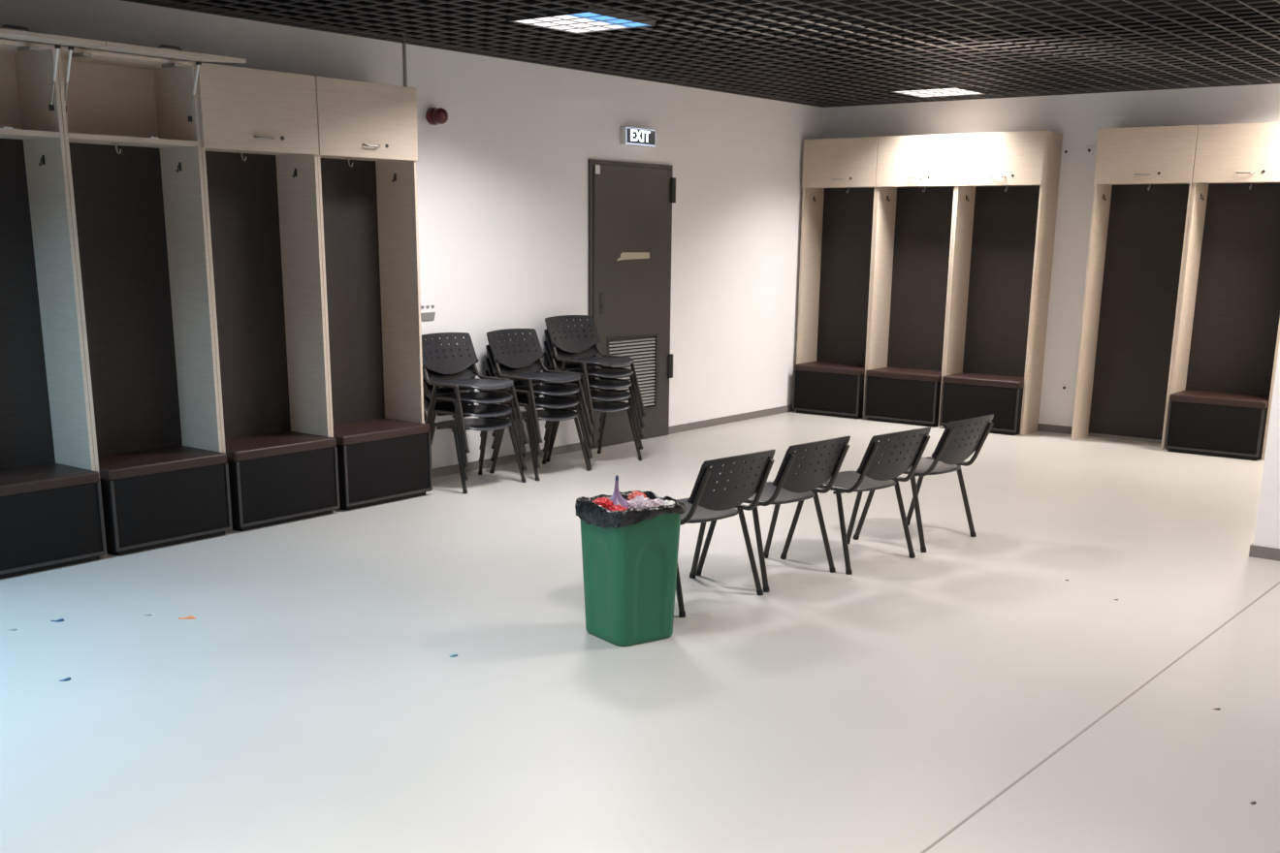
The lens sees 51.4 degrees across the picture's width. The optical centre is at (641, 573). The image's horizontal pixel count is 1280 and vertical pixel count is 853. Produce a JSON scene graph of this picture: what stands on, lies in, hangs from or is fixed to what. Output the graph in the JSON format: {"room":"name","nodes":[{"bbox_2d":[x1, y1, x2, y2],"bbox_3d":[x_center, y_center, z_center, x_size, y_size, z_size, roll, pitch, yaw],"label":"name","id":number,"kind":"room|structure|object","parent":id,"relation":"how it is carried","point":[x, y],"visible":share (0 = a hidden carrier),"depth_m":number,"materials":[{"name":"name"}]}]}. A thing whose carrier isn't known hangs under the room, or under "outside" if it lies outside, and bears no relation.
{"room":"changing room","nodes":[
{"label":"changing room","id":0,"kind":"room"},
{"bbox_2d":[0,0,825,469],"bbox_3d":[-2.582,-1.928,7.381,0.200,3.300,14.000,12,18,36],"label":"wall","id":1,"kind":"structure","parent":0,"point":[502,182],"depth_m":9.60,"materials":[{"name":"paint"}]},
{"bbox_2d":[402,34,407,87],"bbox_3d":[-1.482,-3.189,8.329,0.012,0.356,0.016,12,18,36],"label":"duct","id":2,"kind":"object","parent":1,"relation":"attached to","point":[403,45],"visible":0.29,"depth_m":8.32,"materials":[{"name":"grey metal"}]},
{"bbox_2d":[420,305,435,320],"bbox_3d":[-1.415,-1.730,8.819,0.007,0.097,0.125,12,18,36],"label":"wall plate","id":3,"kind":"object","parent":1,"relation":"attached to","point":[429,315],"visible":0.98,"depth_m":8.81,"materials":[{"name":"grey plastic"}]},
{"bbox_2d":[425,107,447,125],"bbox_3d":[-1.308,-2.939,8.543,0.115,0.107,0.107,12,18,36],"label":"fire alarm","id":4,"kind":"object","parent":1,"relation":"attached to","point":[434,115],"visible":1,"depth_m":8.52,"materials":[{"name":"red plastic"}]},
{"bbox_2d":[431,404,794,478],"bbox_3d":[-2.515,-0.344,7.723,0.012,0.062,13.600,12,18,36],"label":"baseboard","id":5,"kind":"structure","parent":1,"relation":"attached to","point":[511,459],"depth_m":10.26,"materials":[{"name":"grey plastic"}]},
{"bbox_2d":[587,159,675,448],"bbox_3d":[-0.065,-2.111,10.477,0.062,2.160,1.034,12,18,36],"label":"door","id":6,"kind":"structure","parent":1,"relation":"in","point":[629,208],"depth_m":10.44,"materials":[{"name":"grey metal"}]},
{"bbox_2d":[607,332,659,416],"bbox_3d":[-0.078,-1.594,10.624,0.033,0.623,0.662,12,18,36],"label":"vent","id":7,"kind":"object","parent":6,"relation":"attached to","point":[642,347],"depth_m":10.72,"materials":[{"name":"silver metal"}]},
{"bbox_2d":[620,127,655,147],"bbox_3d":[-0.025,-3.347,10.195,0.058,0.129,0.372,12,18,36],"label":"exit sign","id":8,"kind":"object","parent":1,"relation":"attached to","point":[629,136],"visible":1,"depth_m":10.15,"materials":[{"name":"white plastic"}]},
{"bbox_2d":[0,411,1279,852],"bbox_3d":[0.878,0.436,5.208,9.000,0.120,14.000,12,18,36],"label":"floor","id":9,"kind":"structure","parent":0,"point":[314,699],"depth_m":5.09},
{"bbox_2d":[0,462,107,578],"bbox_3d":[-3.103,-0.259,6.582,0.429,0.455,0.708,12,18,36],"label":"bench","id":10,"kind":"object","parent":9,"relation":"on","point":[51,515],"visible":1,"depth_m":6.53,"materials":[{"name":"black"}]},
{"bbox_2d":[0,462,99,497],"bbox_3d":[-3.103,-0.451,6.533,0.426,0.058,0.708,12,18,36],"label":"cushion","id":11,"kind":"object","parent":10,"relation":"on","point":[44,480],"depth_m":6.54,"materials":[{"name":"brown leather"}]},
{"bbox_2d":[0,24,105,556],"bbox_3d":[-2.965,-1.218,6.232,0.781,2.490,0.750,12,18,36],"label":"locker","id":12,"kind":"object","parent":10,"relation":"on","point":[45,413],"visible":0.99,"depth_m":6.59,"materials":[{"name":"brown wood"}]},
{"bbox_2d":[0,128,60,139],"bbox_3d":[-3.124,-2.047,6.152,0.357,0.024,0.712,12,18,36],"label":"shelf","id":13,"kind":"object","parent":12,"relation":"attached to","point":[5,133],"depth_m":6.28,"materials":[{"name":"brown wood"}]},
{"bbox_2d":[50,618,64,622],"bbox_3d":[-2.511,0.200,5.715,0.059,0.011,0.020,1,14,0],"label":"scrap","id":14,"kind":"object","parent":9,"relation":"on","point":[60,620],"visible":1,"depth_m":5.71,"materials":[{"name":"blue"}]},
{"bbox_2d":[58,677,70,681],"bbox_3d":[-2.159,0.396,4.975,0.043,0.009,0.017,-2,15,-11],"label":"scrap","id":15,"kind":"object","parent":9,"relation":"on","point":[66,679],"visible":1,"depth_m":4.97,"materials":[{"name":"blue"}]},
{"bbox_2d":[97,446,232,555],"bbox_3d":[-2.642,-0.403,7.160,0.429,0.455,0.708,12,18,36],"label":"bench","id":16,"kind":"object","parent":9,"relation":"on","point":[154,498],"visible":0.75,"depth_m":7.01,"materials":[{"name":"grey"}]},
{"bbox_2d":[57,41,246,556],"bbox_3d":[-2.503,-1.362,6.810,0.781,2.490,0.750,12,18,36],"label":"locker","id":17,"kind":"object","parent":16,"relation":"on","point":[133,148],"visible":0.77,"depth_m":7.05,"materials":[{"name":"brown wood"}]},
{"bbox_2d":[67,132,197,148],"bbox_3d":[-2.662,-2.191,6.730,0.357,0.024,0.712,12,18,36],"label":"shelf","id":18,"kind":"object","parent":17,"relation":"attached to","point":[75,140],"depth_m":6.76,"materials":[{"name":"brown wood"}]},
{"bbox_2d":[97,446,227,480],"bbox_3d":[-2.641,-0.595,7.111,0.426,0.058,0.708,12,18,36],"label":"cushion","id":19,"kind":"object","parent":16,"relation":"on","point":[152,464],"depth_m":7.04,"materials":[{"name":"brown leather"}]},
{"bbox_2d":[178,615,195,619],"bbox_3d":[-1.973,0.190,5.778,0.077,0.011,0.024,0,14,-2],"label":"paper scrap","id":20,"kind":"object","parent":9,"relation":"on","point":[189,617],"visible":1,"depth_m":5.77,"materials":[{"name":"orange"}]},
{"bbox_2d":[224,431,339,531],"bbox_3d":[-2.180,-0.547,7.738,0.429,0.455,0.708,12,18,36],"label":"bench","id":21,"kind":"object","parent":9,"relation":"on","point":[276,478],"visible":0.77,"depth_m":7.59,"materials":[{"name":"grey wood"}]},
{"bbox_2d":[195,62,334,531],"bbox_3d":[-2.188,-1.524,7.500,0.410,2.466,0.750,12,18,36],"label":"locker","id":22,"kind":"object","parent":21,"relation":"on","point":[259,128],"visible":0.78,"depth_m":7.65,"materials":[{"name":"brown wood"}]},
{"bbox_2d":[204,147,298,155],"bbox_3d":[-2.201,-2.335,7.308,0.357,0.024,0.712,12,18,36],"label":"shelf","id":23,"kind":"object","parent":22,"relation":"attached to","point":[208,150],"depth_m":7.32,"materials":[{"name":"brown wood"}]},
{"bbox_2d":[224,431,336,461],"bbox_3d":[-2.179,-0.739,7.689,0.426,0.058,0.708,12,18,36],"label":"cushion","id":24,"kind":"object","parent":21,"relation":"on","point":[285,445],"depth_m":7.62,"materials":[{"name":"brown leather"}]},
{"bbox_2d":[333,418,432,511],"bbox_3d":[-1.719,-0.691,8.316,0.429,0.455,0.708,12,18,36],"label":"bench","id":25,"kind":"object","parent":9,"relation":"on","point":[380,461],"visible":0.82,"depth_m":8.18,"materials":[{"name":"grey"}]},
{"bbox_2d":[315,75,426,511],"bbox_3d":[-1.727,-1.668,8.078,0.410,2.466,0.750,12,18,36],"label":"locker","id":26,"kind":"object","parent":25,"relation":"on","point":[368,136],"visible":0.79,"depth_m":8.24,"materials":[{"name":"brown wood"}]},
{"bbox_2d":[320,155,397,160],"bbox_3d":[-1.739,-2.479,7.886,0.357,0.024,0.712,12,18,36],"label":"shelf","id":27,"kind":"object","parent":26,"relation":"attached to","point":[322,157],"depth_m":7.89,"materials":[{"name":"brown wood"}]},
{"bbox_2d":[333,418,430,446],"bbox_3d":[-1.718,-0.883,8.267,0.426,0.058,0.708,12,18,36],"label":"cushion","id":28,"kind":"object","parent":25,"relation":"on","point":[379,432],"depth_m":8.20,"materials":[{"name":"brown leather"}]},
{"bbox_2d":[423,395,526,493],"bbox_3d":[-1.164,-0.952,8.842,0.573,0.717,0.560,13,19,39],"label":"chair","id":29,"kind":"object","parent":9,"relation":"on","point":[480,424],"visible":0.45,"depth_m":8.80,"materials":[{"name":"grey plastic"}]},
{"bbox_2d":[422,371,527,480],"bbox_3d":[-1.156,-1.037,8.815,0.573,0.717,0.560,13,19,39],"label":"chair","id":30,"kind":"object","parent":29,"relation":"on","point":[484,410],"visible":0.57,"depth_m":8.74,"materials":[{"name":"grey plastic"}]},
{"bbox_2d":[422,349,528,467],"bbox_3d":[-1.148,-1.121,8.787,0.573,0.717,0.560,13,19,39],"label":"chair","id":31,"kind":"object","parent":30,"relation":"on","point":[483,396],"visible":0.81,"depth_m":8.75,"materials":[{"name":"grey plastic"}]},
{"bbox_2d":[421,332,528,453],"bbox_3d":[-1.140,-1.206,8.760,0.573,0.717,0.560,13,19,39],"label":"chair","id":32,"kind":"object","parent":31,"relation":"on","point":[435,361],"visible":0.94,"depth_m":8.81,"materials":[{"name":"grey plastic"}]},
{"bbox_2d":[484,370,591,480],"bbox_3d":[-0.745,-1.066,9.301,0.573,0.717,0.560,12,18,37],"label":"chair","id":33,"kind":"object","parent":9,"relation":"on","point":[552,415],"visible":0.41,"depth_m":9.25,"materials":[{"name":"grey plastic"}]},
{"bbox_2d":[484,357,592,468],"bbox_3d":[-0.737,-1.150,9.274,0.573,0.717,0.560,12,18,37],"label":"chair","id":34,"kind":"object","parent":33,"relation":"on","point":[549,401],"visible":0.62,"depth_m":9.20,"materials":[{"name":"grey plastic"}]},
{"bbox_2d":[485,344,593,455],"bbox_3d":[-0.729,-1.233,9.247,0.573,0.717,0.560,12,18,37],"label":"chair","id":35,"kind":"object","parent":34,"relation":"on","point":[550,389],"visible":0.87,"depth_m":9.21,"materials":[{"name":"grey plastic"}]},
{"bbox_2d":[486,328,594,443],"bbox_3d":[-0.721,-1.317,9.219,0.573,0.717,0.560,12,18,37],"label":"chair","id":36,"kind":"object","parent":35,"relation":"on","point":[502,352],"visible":0.98,"depth_m":9.26,"materials":[{"name":"grey plastic"}]},
{"bbox_2d":[543,363,642,469],"bbox_3d":[-0.383,-1.184,9.774,0.573,0.717,0.560,14,19,41],"label":"chair","id":37,"kind":"object","parent":9,"relation":"on","point":[606,407],"visible":0.37,"depth_m":9.76,"materials":[{"name":"grey plastic"}]},
{"bbox_2d":[543,352,642,456],"bbox_3d":[-0.376,-1.263,9.748,0.573,0.717,0.560,14,19,41],"label":"chair","id":38,"kind":"object","parent":37,"relation":"on","point":[603,395],"visible":0.34,"depth_m":9.71,"materials":[{"name":"grey plastic"}]},
{"bbox_2d":[544,341,644,445],"bbox_3d":[-0.368,-1.342,9.723,0.573,0.717,0.560,14,19,41],"label":"chair","id":39,"kind":"object","parent":38,"relation":"on","point":[604,383],"visible":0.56,"depth_m":9.70,"materials":[{"name":"grey plastic"}]},
{"bbox_2d":[544,329,644,435],"bbox_3d":[-0.361,-1.421,9.697,0.573,0.717,0.560,14,19,41],"label":"chair","id":40,"kind":"object","parent":39,"relation":"on","point":[604,371],"visible":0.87,"depth_m":9.69,"materials":[{"name":"grey plastic"}]},
{"bbox_2d":[544,315,646,423],"bbox_3d":[-0.354,-1.500,9.672,0.573,0.717,0.560,14,19,41],"label":"chair","id":41,"kind":"object","parent":40,"relation":"on","point":[574,344],"visible":0.97,"depth_m":9.73,"materials":[{"name":"grey plastic"}]},
{"bbox_2d":[579,512,680,646],"bbox_3d":[-0.049,-0.015,5.551,0.338,0.561,0.338,-9,18,-34],"label":"waste bin","id":42,"kind":"object","parent":9,"relation":"on","point":[629,572],"visible":0.93,"depth_m":5.44,"materials":[{"name":"green plastic"}]},
{"bbox_2d":[575,490,686,528],"bbox_3d":[-0.049,-0.173,5.512,0.369,0.289,0.375,-9,18,-34],"label":"liner","id":43,"kind":"object","parent":42,"relation":"in","point":[592,513],"visible":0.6,"depth_m":5.37,"materials":[{"name":"black plastic"}]},
{"bbox_2d":[592,497,613,509],"bbox_3d":[-0.156,-0.277,5.429,0.092,0.069,0.086,-1,15,-5],"label":"wrapper","id":44,"kind":"object","parent":43,"relation":"in","point":[605,502],"visible":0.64,"depth_m":5.40,"materials":[{"name":"red plastic"}]},
{"bbox_2d":[608,504,628,511],"bbox_3d":[-0.098,-0.255,5.382,0.102,0.051,0.070,12,18,36],"label":"wrapper","id":45,"kind":"object","parent":43,"relation":"in","point":[619,507],"visible":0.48,"depth_m":5.37,"materials":[{"name":"red plastic"}]},
{"bbox_2d":[609,475,629,508],"bbox_3d":[-0.088,-0.330,5.453,0.134,0.149,0.127,12,18,36],"label":"plastic bag","id":46,"kind":"object","parent":43,"relation":"in","point":[617,498],"visible":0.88,"depth_m":5.44,"materials":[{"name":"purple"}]},
{"bbox_2d":[627,490,646,501],"bbox_3d":[-0.014,-0.312,5.531,0.095,0.064,0.081,12,18,36],"label":"wrapper","id":47,"kind":"object","parent":43,"relation":"in","point":[633,495],"visible":0.41,"depth_m":5.51,"materials":[{"name":"red plastic"}]},
{"bbox_2d":[627,494,657,508],"bbox_3d":[0.004,-0.272,5.427,0.137,0.093,0.109,12,18,36],"label":"plastic bag","id":48,"kind":"object","parent":43,"relation":"in","point":[641,501],"visible":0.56,"depth_m":5.40,"materials":[{"name":"white plastic"}]},
{"bbox_2d":[652,498,666,507],"bbox_3d":[0.070,-0.279,5.489,0.111,0.062,0.088,12,18,36],"label":"plastic bag","id":49,"kind":"object","parent":43,"relation":"in","point":[659,501],"visible":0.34,"depth_m":5.46,"materials":[{"name":"white plastic"}]},
{"bbox_2d":[663,500,675,506],"bbox_3d":[0.114,-0.280,5.465,0.077,0.046,0.062,12,18,36],"label":"paper napkin","id":50,"kind":"object","parent":43,"relation":"in","point":[668,502],"visible":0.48,"depth_m":5.45,"materials":[{"name":"white paper"}]},
{"bbox_2d":[675,449,775,617],"bbox_3d":[0.257,-0.227,6.092,0.573,0.717,0.560,14,20,43],"label":"chair","id":51,"kind":"object","parent":9,"relation":"on","point":[705,504],"visible":0.77,"depth_m":5.90,"materials":[{"name":"grey plastic"}]},
{"bbox_2d":[695,435,850,592],"bbox_3d":[0.662,-0.332,6.516,0.573,0.717,0.560,14,20,42],"label":"chair","id":52,"kind":"object","parent":9,"relation":"on","point":[822,460],"visible":0.84,"depth_m":6.33,"materials":[{"name":"grey plastic"}]},
{"bbox_2d":[792,361,864,418],"bbox_3d":[1.831,-1.726,12.474,0.708,0.455,0.429,12,18,36],"label":"bench","id":53,"kind":"object","parent":9,"relation":"on","point":[819,388],"visible":0.89,"depth_m":12.30,"materials":[{"name":"grey wood"}]},
{"bbox_2d":[794,361,864,375],"bbox_3d":[1.834,-1.918,12.426,0.708,0.058,0.426,12,18,36],"label":"cushion","id":54,"kind":"object","parent":53,"relation":"on","point":[813,368],"depth_m":12.33,"materials":[{"name":"brown leather"}]},
{"bbox_2d":[794,136,878,418],"bbox_3d":[1.856,-2.704,12.241,0.750,2.466,0.410,12,18,36],"label":"locker","id":55,"kind":"object","parent":9,"relation":"on","point":[839,177],"visible":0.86,"depth_m":12.37,"materials":[{"name":"beige wood"}]},
{"bbox_2d":[814,187,874,188],"bbox_3d":[1.881,-3.515,12.053,0.712,0.024,0.357,12,18,36],"label":"shelf","id":56,"kind":"object","parent":55,"relation":"attached to","point":[815,187],"depth_m":12.17,"materials":[{"name":"brown wood"}]},
{"bbox_2d":[780,426,930,575],"bbox_3d":[1.123,-0.413,6.851,0.560,0.717,0.573,-13,20,-42],"label":"chair","id":57,"kind":"object","parent":9,"relation":"on","point":[881,464],"visible":0.88,"depth_m":6.67,"materials":[{"name":"grey plastic"}]},
{"bbox_2d":[864,366,941,426],"bbox_3d":[2.433,-1.603,12.024,0.708,0.455,0.429,12,18,36],"label":"bench","id":58,"kind":"object","parent":9,"relation":"on","point":[892,395],"visible":0.8,"depth_m":11.86,"materials":[{"name":"grey"}]},
{"bbox_2d":[865,366,941,382],"bbox_3d":[2.436,-1.795,11.976,0.708,0.058,0.426,12,18,36],"label":"cushion","id":59,"kind":"object","parent":58,"relation":"on","point":[882,374],"depth_m":11.88,"materials":[{"name":"brown leather"}]},
{"bbox_2d":[864,133,959,426],"bbox_3d":[2.451,-2.582,11.796,0.750,2.466,0.410,12,18,36],"label":"locker","id":60,"kind":"object","parent":9,"relation":"on","point":[915,184],"visible":0.79,"depth_m":11.92,"materials":[{"name":"beige wood"}]},
{"bbox_2d":[892,186,954,187],"bbox_3d":[2.477,-3.394,11.608,0.712,0.024,0.357,12,18,36],"label":"shelf","id":61,"kind":"object","parent":60,"relation":"attached to","point":[892,186],"depth_m":11.68,"materials":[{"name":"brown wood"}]},
{"bbox_2d":[852,414,993,552],"bbox_3d":[1.575,-0.533,7.333,0.573,0.717,0.560,14,19,41],"label":"chair","id":62,"kind":"object","parent":9,"relation":"on","point":[959,439],"visible":0.78,"depth_m":7.15,"materials":[{"name":"grey plastic"}]},
{"bbox_2d":[939,372,1023,435],"bbox_3d":[3.026,-1.482,11.581,0.708,0.455,0.429,12,18,36],"label":"bench","id":63,"kind":"object","parent":9,"relation":"on","point":[965,396],"visible":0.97,"depth_m":11.40,"materials":[{"name":"grey"}]},
{"bbox_2d":[942,372,1023,388],"bbox_3d":[3.029,-1.675,11.532,0.708,0.058,0.426,12,18,36],"label":"cushion","id":64,"kind":"object","parent":63,"relation":"on","point":[964,380],"depth_m":11.43,"materials":[{"name":"brown leather"}]},
{"bbox_2d":[940,130,1062,435],"bbox_3d":[3.047,-2.461,11.350,0.750,2.466,0.410,12,18,36],"label":"locker","id":65,"kind":"object","parent":9,"relation":"on","point":[1008,182],"visible":0.98,"depth_m":11.40,"materials":[{"name":"beige wood"}]},
{"bbox_2d":[971,185,1039,186],"bbox_3d":[3.072,-3.272,11.163,0.712,0.024,0.357,12,18,36],"label":"shelf","id":66,"kind":"object","parent":65,"relation":"attached to","point":[972,185],"depth_m":11.24,"materials":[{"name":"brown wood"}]},
{"bbox_2d":[920,581,1279,852],"bbox_3d":[1.465,0.560,4.510,0.009,0.001,6.401,12,18,37],"label":"trim","id":67,"kind":"structure","parent":9,"relation":"in","point":[1277,584],"depth_m":4.53,"materials":[{"name":"grey metal"}]},
{"bbox_2d":[1071,125,1198,449],"bbox_3d":[3.979,-2.271,10.653,0.750,2.466,0.410,12,18,36],"label":"locker","id":68,"kind":"object","parent":9,"relation":"on","point":[1143,180],"visible":0.8,"depth_m":10.81,"materials":[{"name":"beige wood"}]},
{"bbox_2d":[1111,183,1189,185],"bbox_3d":[4.004,-3.083,10.466,0.712,0.024,0.357,12,18,36],"label":"shelf","id":69,"kind":"object","parent":68,"relation":"attached to","point":[1111,183],"depth_m":10.51,"materials":[{"name":"brown wood"}]},
{"bbox_2d":[1163,389,1269,460],"bbox_3d":[4.550,-1.172,10.441,0.708,0.455,0.429,12,18,36],"label":"bench","id":70,"kind":"object","parent":9,"relation":"on","point":[1215,424],"visible":0.79,"depth_m":10.28,"materials":[{"name":"grey"}]},
{"bbox_2d":[1169,389,1269,409],"bbox_3d":[4.553,-1.364,10.393,0.708,0.058,0.426,12,18,36],"label":"cushion","id":71,"kind":"object","parent":70,"relation":"on","point":[1187,399],"depth_m":10.29,"materials":[{"name":"brown leather"}]},
{"bbox_2d":[1163,122,1279,460],"bbox_3d":[4.574,-2.150,10.208,0.750,2.466,0.410,12,18,36],"label":"locker","id":72,"kind":"object","parent":9,"relation":"on","point":[1228,333],"visible":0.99,"depth_m":10.33,"materials":[{"name":"beige wood"}]},
{"bbox_2d":[1211,182,1279,183],"bbox_3d":[4.600,-2.961,10.021,0.712,0.024,0.357,12,18,36],"label":"shelf","id":73,"kind":"object","parent":72,"relation":"attached to","point":[1211,182],"depth_m":10.11,"materials":[{"name":"brown wood"}]},
{"bbox_2d":[889,83,987,97],"bbox_3d":[2.425,-3.947,10.868,0.585,0.034,0.585,12,18,36],"label":"ceiling light","id":74,"kind":"object","parent":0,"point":[944,90],"visible":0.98,"depth_m":10.81,"materials":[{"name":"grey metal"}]},
{"bbox_2d":[895,90,941,96],"bbox_3d":[2.275,-3.969,10.983,0.185,0.004,0.557,12,18,36],"label":"diffuser","id":75,"kind":"object","parent":74,"relation":"attached to","point":[916,93],"depth_m":10.98,"materials":[{"name":"white plastic"}]},
{"bbox_2d":[894,89,982,97],"bbox_3d":[2.425,-3.934,10.871,0.565,0.006,0.565,12,18,36],"label":"grille","id":76,"kind":"object","parent":74,"relation":"attached to","point":[922,93],"depth_m":10.89,"materials":[{"name":"grey"}]},
{"bbox_2d":[916,89,961,95],"bbox_3d":[2.425,-3.938,10.870,0.185,0.004,0.557,12,18,36],"label":"diffuser","id":77,"kind":"object","parent":74,"relation":"attached to","point":[939,92],"depth_m":10.89,"materials":[{"name":"white plastic"}]},
{"bbox_2d":[939,88,979,94],"bbox_3d":[2.576,-3.908,10.758,0.185,0.004,0.557,12,18,36],"label":"diffuser","id":78,"kind":"object","parent":74,"relation":"attached to","point":[950,90],"depth_m":10.75,"materials":[{"name":"white plastic"}]},
{"bbox_2d":[821,7,1279,426],"bbox_3d":[5.201,-2.524,10.014,8.800,3.300,0.200,12,18,36],"label":"wall","id":79,"kind":"structure","parent":0,"point":[1079,117],"depth_m":11.05,"materials":[{"name":"paint"}]},
{"bbox_2d":[1059,383,1069,392],"bbox_3d":[3.618,-1.589,11.372,0.080,0.080,0.012,12,18,36],"label":"wall socket","id":80,"kind":"object","parent":79,"relation":"attached to","point":[1064,387],"visible":1,"depth_m":11.37,"materials":[{"name":"plastic"}]},
{"bbox_2d":[1061,147,1071,156],"bbox_3d":[3.510,-3.485,10.985,0.072,0.072,0.012,12,18,36],"label":"wall outlet","id":81,"kind":"object","parent":79,"relation":"attached to","point":[1066,151],"visible":1,"depth_m":10.98,"materials":[{"name":"paint"}]},
{"bbox_2d":[1085,145,1094,155],"bbox_3d":[3.662,-3.460,10.869,0.072,0.072,0.012,12,18,36],"label":"wall outlet","id":82,"kind":"object","parent":79,"relation":"attached to","point":[1089,149],"visible":1,"depth_m":10.87,"materials":[{"name":"paint"}]},
{"bbox_2d":[1037,423,1161,443],"bbox_3d":[3.612,-1.243,11.463,4.965,0.062,0.012,12,18,36],"label":"baseboard","id":83,"kind":"structure","parent":79,"relation":"attached to","point":[1040,427],"depth_m":11.40,"materials":[{"name":"grey plastic"}]},
{"bbox_2d":[1252,341,1279,548],"bbox_3d":[5.870,-1.758,7.076,3.623,3.300,3.780,12,18,36],"label":"wall","id":84,"kind":"structure","parent":0,"point":[1267,524],"depth_m":6.98,"materials":[{"name":"paint"}]},
{"bbox_2d":[121,0,1279,107],"bbox_3d":[0.907,-2.322,4.497,8.600,0.039,13.600,12,18,36],"label":"trim","id":85,"kind":"structure","parent":84,"relation":"attached to","point":[154,3],"depth_m":9.60,"materials":[{"name":"grey metal"}]},
{"bbox_2d":[141,0,1279,106],"bbox_3d":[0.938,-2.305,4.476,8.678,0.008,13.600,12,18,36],"label":"ceiling","id":86,"kind":"structure","parent":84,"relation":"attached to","point":[1017,2],"depth_m":8.10,"materials":[{"name":"grey metal"}]},
{"bbox_2d":[508,4,655,33],"bbox_3d":[-0.331,-3.086,7.417,0.585,0.034,0.585,12,18,36],"label":"ceiling light","id":87,"kind":"object","parent":86,"relation":"attached to","point":[577,20],"visible":0.98,"depth_m":7.36,"materials":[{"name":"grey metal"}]},
{"bbox_2d":[516,18,599,31],"bbox_3d":[-0.481,-3.108,7.531,0.185,0.004,0.557,12,18,36],"label":"diffuser","id":88,"kind":"object","parent":87,"relation":"attached to","point":[553,24],"depth_m":7.52,"materials":[{"name":"white plastic"}]},
{"bbox_2d":[513,13,652,33],"bbox_3d":[-0.331,-3.073,7.420,0.565,0.006,0.565,12,18,36],"label":"grille","id":89,"kind":"object","parent":87,"relation":"attached to","point":[575,23],"depth_m":7.40,"materials":[{"name":"grey"}]},
{"bbox_2d":[542,15,624,30],"bbox_3d":[-0.331,-3.078,7.419,0.185,0.004,0.557,12,18,36],"label":"diffuser","id":90,"kind":"object","parent":87,"relation":"attached to","point":[573,20],"depth_m":7.42,"materials":[{"name":"white plastic"}]},
{"bbox_2d":[567,12,647,27],"bbox_3d":[-0.180,-3.047,7.306,0.185,0.004,0.557,12,18,36],"label":"diffuser","id":91,"kind":"object","parent":87,"relation":"attached to","point":[615,19],"depth_m":7.30,"materials":[{"name":"blue"}]},
{"bbox_2d":[1248,543,1279,561],"bbox_3d":[5.841,-0.189,7.475,3.635,0.062,3.780,12,18,36],"label":"baseboard","id":92,"kind":"structure","parent":84,"relation":"attached to","point":[1259,552],"depth_m":7.05,"materials":[{"name":"grey plastic"}]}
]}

